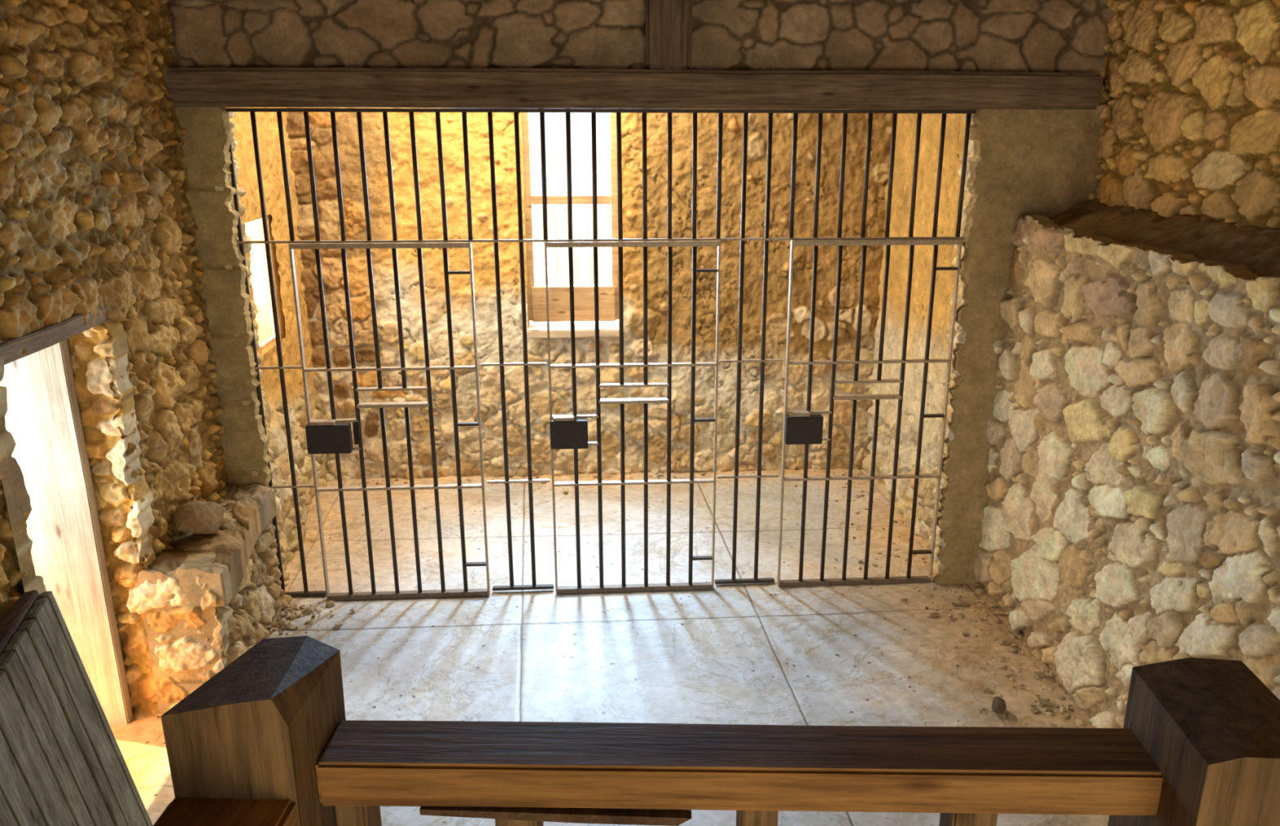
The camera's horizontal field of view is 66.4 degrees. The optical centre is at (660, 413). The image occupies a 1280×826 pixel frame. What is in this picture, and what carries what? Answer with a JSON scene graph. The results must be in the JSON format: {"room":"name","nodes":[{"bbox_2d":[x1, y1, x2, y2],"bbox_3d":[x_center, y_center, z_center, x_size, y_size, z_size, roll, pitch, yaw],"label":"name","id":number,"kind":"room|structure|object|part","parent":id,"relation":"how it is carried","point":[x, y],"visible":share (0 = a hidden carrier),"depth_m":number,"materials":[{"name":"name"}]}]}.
{"room":"prison interior","nodes":[
{"label":"prison interior","id":0,"kind":"room"},
{"bbox_2d":[0,0,292,719],"bbox_3d":[-1.705,0.135,1.234,0.704,3.250,5.580,-1,17,-4],"label":"wall","id":1,"kind":"structure","parent":0,"point":[95,210],"depth_m":3.31,"materials":[{"name":"stone"}]},
{"bbox_2d":[0,305,133,725],"bbox_3d":[-1.950,0.474,2.980,0.434,1.494,0.756,-1,17,-4],"label":"door","id":2,"kind":"structure","parent":1,"relation":"in","point":[42,417],"depth_m":3.20,"materials":[{"name":"brown wood"}]},
{"bbox_2d":[172,500,226,533],"bbox_3d":[-1.724,0.388,3.623,0.172,0.156,0.207,-2,17,-8],"label":"stone block","id":3,"kind":"object","parent":1,"relation":"on","point":[198,517],"visible":1,"depth_m":3.56,"materials":[{"name":"beige stone"}]},
{"bbox_2d":[228,107,329,570],"bbox_3d":[-2.034,-0.716,4.921,0.476,2.750,1.760,-1,17,-4],"label":"wall","id":4,"kind":"structure","parent":0,"point":[267,126],"depth_m":5.04,"materials":[{"name":"stone"}]},
{"bbox_2d":[244,217,275,349],"bbox_3d":[-1.991,-0.639,4.814,0.030,0.635,0.415,-1,17,-4],"label":"window","id":5,"kind":"structure","parent":4,"relation":"in","point":[270,340],"depth_m":4.98,"materials":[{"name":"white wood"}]},
{"bbox_2d":[285,107,893,481],"bbox_3d":[-0.351,-0.940,5.677,4.100,2.750,0.412,-1,17,-4],"label":"wall","id":6,"kind":"structure","parent":0,"point":[320,123],"depth_m":5.59,"materials":[{"name":"stone"}]},
{"bbox_2d":[521,107,619,338],"bbox_3d":[-0.508,-1.176,5.514,0.577,1.484,0.264,-1,17,-4],"label":"window","id":7,"kind":"structure","parent":6,"relation":"in","point":[558,295],"depth_m":5.64,"materials":[{"name":"brown wood"}]},
{"bbox_3d":[-0.506,-1.213,5.551,0.465,0.045,0.065,-1,17,-4],"label":"meeting rail","id":8,"kind":"part","parent":7,"relation":"part of","materials":[{"name":"brown wood"}]},
{"bbox_3d":[-0.508,-0.483,5.698,0.577,0.050,0.217,-1,17,-4],"label":"sill","id":9,"kind":"part","parent":7,"relation":"part of","materials":[{"name":"brown wood"}]},
{"bbox_3d":[-0.507,-0.644,5.723,0.485,0.205,0.075,-1,17,-4],"label":"panel","id":10,"kind":"part","parent":7,"relation":"part of","materials":[{"name":"brown wood"}]},
{"bbox_2d":[110,467,1108,825],"bbox_3d":[0.083,1.528,2.261,4.664,0.136,8.500,-1,17,-4],"label":"floor","id":11,"kind":"structure","parent":0,"point":[756,653],"depth_m":4.16,"materials":[{"name":"tile"}]},
{"bbox_2d":[0,589,153,825],"bbox_3d":[-1.535,0.973,2.396,0.323,0.876,0.719,-5,17,-15],"label":"door","id":12,"kind":"structure","parent":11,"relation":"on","point":[63,763],"depth_m":2.43,"materials":[{"name":"grey wood"}]},
{"bbox_2d":[267,600,354,634],"bbox_3d":[-1.498,0.875,4.192,0.343,0.033,0.270,-1,17,-4],"label":"rubble","id":13,"kind":"object","parent":11,"relation":"on","point":[308,611],"visible":0.98,"depth_m":4.20,"materials":[{"name":"stone"}]},
{"bbox_2d":[288,241,489,600],"bbox_3d":[-1.129,0.071,4.160,0.722,1.578,0.085,-2,17,-7],"label":"gate","id":14,"kind":"object","parent":11,"relation":"on","point":[326,436],"visible":1,"depth_m":4.12,"materials":[{"name":"metal"}]},
{"bbox_3d":[-1.420,0.040,4.104,0.101,0.016,0.040,-1,17,-4],"label":"lock lid","id":15,"kind":"part","parent":14,"relation":"part of","materials":[{"name":"metal"}]},
{"bbox_3d":[-1.300,0.083,4.179,0.025,0.108,0.008,-1,17,-4],"label":"plate","id":16,"kind":"part","parent":14,"relation":"part of","materials":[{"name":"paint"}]},
{"bbox_3d":[-1.127,-0.675,3.940,0.711,0.020,0.034,-1,17,-4],"label":"rail","id":17,"kind":"part","parent":14,"relation":"part of","materials":[{"name":"metal"}]},
{"bbox_3d":[-1.128,-0.186,4.088,0.705,0.010,0.032,-1,17,-4],"label":"rail","id":18,"kind":"part","parent":14,"relation":"part of","materials":[{"name":"metal"}]},
{"bbox_3d":[-1.128,-0.102,4.113,0.299,0.009,0.034,-1,17,-4],"label":"slot rail","id":19,"kind":"part","parent":14,"relation":"part of","materials":[{"name":"metal"}]},
{"bbox_2d":[356,401,429,408],"bbox_3d":[-1.128,-0.035,4.131,0.299,0.013,0.044,-1,17,-4],"label":"shelf","id":20,"kind":"object","parent":14,"relation":"attached to","point":[397,404],"depth_m":4.11,"materials":[{"name":"metal"}]},
{"bbox_3d":[-1.129,0.323,4.241,0.705,0.010,0.032,-1,17,-4],"label":"rail","id":21,"kind":"part","parent":14,"relation":"part of","materials":[{"name":"metal"}]},
{"bbox_3d":[-1.130,0.815,4.389,0.711,0.022,0.034,-1,17,-4],"label":"rail","id":22,"kind":"part","parent":14,"relation":"part of","materials":[{"name":"metal"}]},
{"bbox_2d":[224,107,976,596],"bbox_3d":[-0.218,-0.206,4.177,3.006,2.088,0.030,-1,17,-4],"label":"bars","id":23,"kind":"object","parent":11,"relation":"on","point":[733,580],"visible":0.87,"depth_m":3.98,"materials":[{"name":"metal"}]},
{"bbox_3d":[-1.608,-0.190,4.084,0.220,0.009,0.022,-1,17,-4],"label":"rail","id":24,"kind":"part","parent":23,"relation":"part of","materials":[{"name":"metal"}]},
{"bbox_3d":[-1.609,0.317,4.237,0.220,0.009,0.022,-1,17,-4],"label":"rail","id":25,"kind":"part","parent":23,"relation":"part of","materials":[{"name":"metal"}]},
{"bbox_3d":[-1.610,0.811,4.386,0.220,0.014,0.026,-1,17,-4],"label":"rail","id":26,"kind":"part","parent":23,"relation":"part of","materials":[{"name":"metal"}]},
{"bbox_3d":[-0.623,-0.207,4.148,0.276,0.009,0.022,-1,17,-4],"label":"rail","id":27,"kind":"part","parent":23,"relation":"part of","materials":[{"name":"metal"}]},
{"bbox_3d":[-0.624,0.300,4.301,0.276,0.009,0.022,-1,17,-4],"label":"rail","id":28,"kind":"part","parent":23,"relation":"part of","materials":[{"name":"metal"}]},
{"bbox_3d":[-0.625,0.794,4.450,0.276,0.014,0.026,-1,17,-4],"label":"rail","id":29,"kind":"part","parent":23,"relation":"part of","materials":[{"name":"metal"}]},
{"bbox_3d":[-0.216,-1.199,3.878,3.005,0.014,0.030,-1,17,-4],"label":"rail","id":30,"kind":"part","parent":23,"relation":"part of","materials":[{"name":"metal"}]},
{"bbox_3d":[-0.217,-0.712,4.024,3.005,0.009,0.026,-1,17,-4],"label":"rail","id":31,"kind":"part","parent":23,"relation":"part of","materials":[{"name":"metal"}]},
{"bbox_3d":[0.389,0.776,4.516,0.276,0.014,0.026,-1,17,-4],"label":"rail","id":32,"kind":"part","parent":23,"relation":"part of","materials":[{"name":"metal"}]},
{"bbox_3d":[0.390,0.282,4.367,0.276,0.009,0.022,-1,17,-4],"label":"rail","id":33,"kind":"part","parent":23,"relation":"part of","materials":[{"name":"metal"}]},
{"bbox_3d":[0.391,-0.225,4.214,0.276,0.009,0.022,-1,17,-4],"label":"rail","id":34,"kind":"part","parent":23,"relation":"part of","materials":[{"name":"metal"}]},
{"bbox_2d":[544,240,720,593],"bbox_3d":[-0.113,0.057,4.212,0.720,1.578,0.078,-1,17,-4],"label":"gate","id":35,"kind":"object","parent":11,"relation":"on","point":[566,431],"visible":1,"depth_m":4.19,"materials":[{"name":"metal"}]},
{"bbox_3d":[-0.412,0.023,4.169,0.089,0.016,0.040,-1,17,-4],"label":"lock lid","id":36,"kind":"part","parent":35,"relation":"part of","materials":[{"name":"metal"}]},
{"bbox_3d":[-0.113,-0.693,4.006,0.711,0.020,0.034,-1,17,-4],"label":"rail","id":37,"kind":"part","parent":35,"relation":"part of","materials":[{"name":"metal"}]},
{"bbox_3d":[-0.114,-0.204,4.154,0.705,0.010,0.032,-1,17,-4],"label":"rail","id":38,"kind":"part","parent":35,"relation":"part of","materials":[{"name":"metal"}]},
{"bbox_2d":[599,397,668,404],"bbox_3d":[-0.114,-0.052,4.197,0.299,0.013,0.044,-1,17,-4],"label":"shelf","id":39,"kind":"object","parent":35,"relation":"attached to","point":[644,400],"depth_m":4.18,"materials":[{"name":"metal"}]},
{"bbox_3d":[-0.114,-0.120,4.179,0.299,0.009,0.034,-1,17,-4],"label":"slot rail","id":40,"kind":"part","parent":35,"relation":"part of","materials":[{"name":"metal"}]},
{"bbox_3d":[-0.115,0.306,4.307,0.705,0.010,0.032,-1,17,-4],"label":"rail","id":41,"kind":"part","parent":35,"relation":"part of","materials":[{"name":"metal"}]},
{"bbox_3d":[-0.116,0.797,4.455,0.711,0.022,0.034,-1,17,-4],"label":"rail","id":42,"kind":"part","parent":35,"relation":"part of","materials":[{"name":"metal"}]},
{"bbox_2d":[356,470,928,568],"bbox_3d":[-0.238,0.565,5.236,3.008,0.026,1.358,-1,17,-4],"label":"rubble","id":43,"kind":"object","parent":11,"relation":"on","point":[875,564],"visible":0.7,"depth_m":5.60,"materials":[{"name":"stone"}]},
{"bbox_2d":[153,635,1279,825],"bbox_3d":[0.065,1.177,0.615,1.146,1.521,1.451,0,17,1],"label":"railing","id":44,"kind":"object","parent":11,"relation":"on","point":[268,740],"visible":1,"depth_m":1.03,"materials":[{"name":"brown wood"}]},
{"bbox_3d":[-0.444,0.602,0.375,0.130,0.055,1.305,0,17,1],"label":"handrail","id":45,"kind":"part","parent":44,"relation":"part of","materials":[{"name":"brown wood"}]},
{"bbox_3d":[-0.430,0.986,1.245,0.128,1.521,0.153,0,17,1],"label":"post","id":46,"kind":"part","parent":44,"relation":"part of","materials":[{"name":"brown wood"}]},
{"bbox_3d":[0.082,0.388,1.073,0.896,0.056,0.086,0,17,1],"label":"handrail","id":47,"kind":"part","parent":44,"relation":"part of","materials":[{"name":"brown wood"}]},
{"bbox_3d":[0.585,1.009,1.223,0.128,1.492,0.168,0,17,1],"label":"post","id":48,"kind":"part","parent":44,"relation":"part of","materials":[{"name":"brown wood"}]},
{"bbox_2d":[900,586,1091,728],"bbox_3d":[1.278,1.001,3.799,0.493,0.039,1.410,-1,17,-4],"label":"rubble","id":49,"kind":"object","parent":11,"relation":"on","point":[1043,702],"visible":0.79,"depth_m":3.87,"materials":[{"name":"stone"}]},
{"bbox_2d":[991,696,1006,712],"bbox_3d":[1.223,1.055,3.535,0.052,0.049,0.074,2,17,5],"label":"rock","id":50,"kind":"object","parent":11,"relation":"on","point":[998,704],"visible":1,"depth_m":3.51,"materials":[{"name":"stone"}]},
{"bbox_2d":[166,0,1114,586],"bbox_3d":[0.008,-0.714,4.062,4.400,3.250,0.198,-1,17,-4],"label":"wall","id":51,"kind":"structure","parent":0,"point":[1020,162],"depth_m":3.85,"materials":[{"name":"stone"}]},
{"bbox_2d":[164,67,1102,110],"bbox_3d":[-0.074,-1.275,3.857,3.641,0.146,0.240,-1,17,-4],"label":"lintel beam","id":52,"kind":"structure","parent":51,"relation":"attached to","point":[188,87],"depth_m":3.74,"materials":[{"name":"brown wood"}]},
{"bbox_2d":[646,0,691,70],"bbox_3d":[0.032,-1.780,3.642,0.177,0.948,0.095,-1,17,-4],"label":"timber post","id":53,"kind":"object","parent":52,"relation":"on","point":[668,21],"visible":0.98,"depth_m":3.70,"materials":[{"name":"brown wood"}]},
{"bbox_2d":[777,239,962,586],"bbox_3d":[0.900,0.040,4.278,0.720,1.578,0.078,-1,17,-4],"label":"gate","id":54,"kind":"object","parent":51,"relation":"attached to","point":[799,427],"visible":1,"depth_m":4.25,"materials":[{"name":"metal"}]},
{"bbox_3d":[0.602,0.005,4.235,0.089,0.016,0.040,-1,17,-4],"label":"lock lid","id":55,"kind":"part","parent":54,"relation":"part of","materials":[{"name":"metal"}]},
{"bbox_3d":[0.897,0.779,4.521,0.711,0.022,0.034,-1,17,-4],"label":"rail","id":56,"kind":"part","parent":54,"relation":"part of","materials":[{"name":"metal"}]},
{"bbox_3d":[0.898,0.288,4.373,0.705,0.010,0.032,-1,17,-4],"label":"rail","id":57,"kind":"part","parent":54,"relation":"part of","materials":[{"name":"metal"}]},
{"bbox_2d":[833,393,902,399],"bbox_3d":[0.899,-0.070,4.263,0.299,0.013,0.044,-1,17,-4],"label":"shelf","id":58,"kind":"object","parent":54,"relation":"attached to","point":[891,396],"depth_m":4.25,"materials":[{"name":"metal"}]},
{"bbox_3d":[0.899,-0.138,4.245,0.299,0.009,0.034,-1,17,-4],"label":"slot rail","id":59,"kind":"part","parent":54,"relation":"part of","materials":[{"name":"metal"}]},
{"bbox_3d":[0.899,-0.222,4.220,0.705,0.010,0.032,-1,17,-4],"label":"rail","id":60,"kind":"part","parent":54,"relation":"part of","materials":[{"name":"metal"}]},
{"bbox_3d":[0.901,-0.711,4.072,0.711,0.020,0.034,-1,17,-4],"label":"rail","id":61,"kind":"part","parent":54,"relation":"part of","materials":[{"name":"metal"}]},
{"bbox_2d":[862,109,976,549],"bbox_3d":[1.499,-0.778,5.151,0.482,2.750,1.760,-1,17,-4],"label":"wall","id":62,"kind":"structure","parent":0,"point":[906,126],"depth_m":5.03,"materials":[{"name":"stone"}]},
{"bbox_2d":[973,0,1279,728],"bbox_3d":[1.993,0.047,1.551,0.792,3.250,5.740,-1,17,-4],"label":"wall","id":63,"kind":"structure","parent":0,"point":[1131,517],"depth_m":3.26,"materials":[{"name":"stone"}]},
{"label":"outside","id":64,"kind":"structure","parent":0,"visible":0},
{"bbox_2d":[532,204,612,284],"bbox_3d":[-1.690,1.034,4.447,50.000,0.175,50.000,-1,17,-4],"label":"window pane","id":65,"kind":"structure","parent":64,"point":[582,211],"depth_m":17.16,"materials":[{"name":"white glass"}]}
]}

